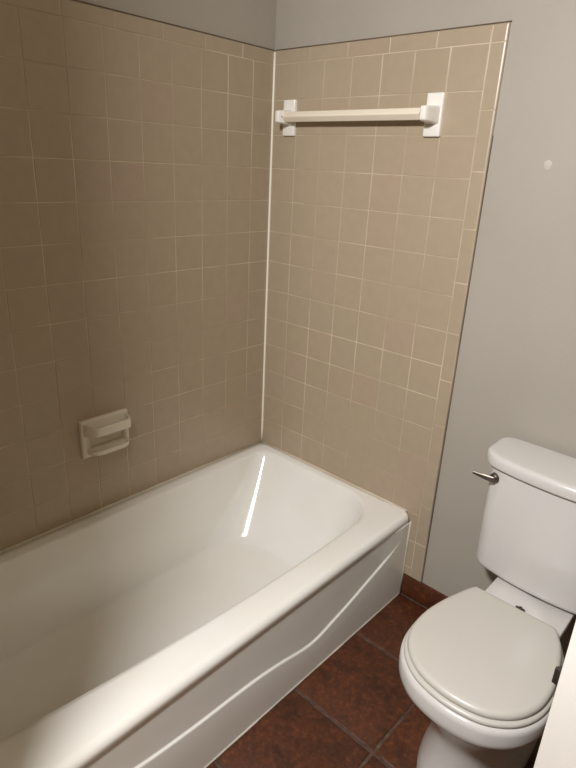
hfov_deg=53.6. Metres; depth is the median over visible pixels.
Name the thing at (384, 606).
trim
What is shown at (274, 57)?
trim
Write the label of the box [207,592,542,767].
floor
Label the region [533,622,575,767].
door
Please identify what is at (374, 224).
wall
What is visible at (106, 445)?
tray
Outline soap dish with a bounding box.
[78,408,130,458]
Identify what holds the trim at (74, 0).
attached to the wall at (135, 150)
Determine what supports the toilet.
on the floor
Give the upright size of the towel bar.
0.113 m
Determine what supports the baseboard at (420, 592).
attached to the wall at (374, 224)
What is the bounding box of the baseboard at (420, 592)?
[401,573,447,607]
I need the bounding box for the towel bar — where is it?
[275,92,445,136]
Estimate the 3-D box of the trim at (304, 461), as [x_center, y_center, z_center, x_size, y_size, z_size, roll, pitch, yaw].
[-0.364,0.519,1.691,0.725,0.010,1.523,21,27,38]
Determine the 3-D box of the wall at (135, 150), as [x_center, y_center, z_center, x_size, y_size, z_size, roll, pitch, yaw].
[-1.038,-0.268,1.208,0.100,2.440,2.758,21,27,38]
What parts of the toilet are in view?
bowl, seat, lid, lever, flush handle, tank, tank lid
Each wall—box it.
[0,0,276,550]
[263,0,575,658]
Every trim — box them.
[0,441,406,552]
[74,0,511,581]
[204,521,411,767]
[261,52,275,440]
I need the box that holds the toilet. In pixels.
[399,437,575,767]
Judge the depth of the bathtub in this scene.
1.76 m
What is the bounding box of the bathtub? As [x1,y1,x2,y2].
[0,442,409,767]
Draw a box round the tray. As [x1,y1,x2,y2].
[87,437,128,455]
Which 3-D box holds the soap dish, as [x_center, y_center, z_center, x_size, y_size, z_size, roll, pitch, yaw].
[-0.572,0.164,1.821,0.065,0.128,0.168,21,27,38]

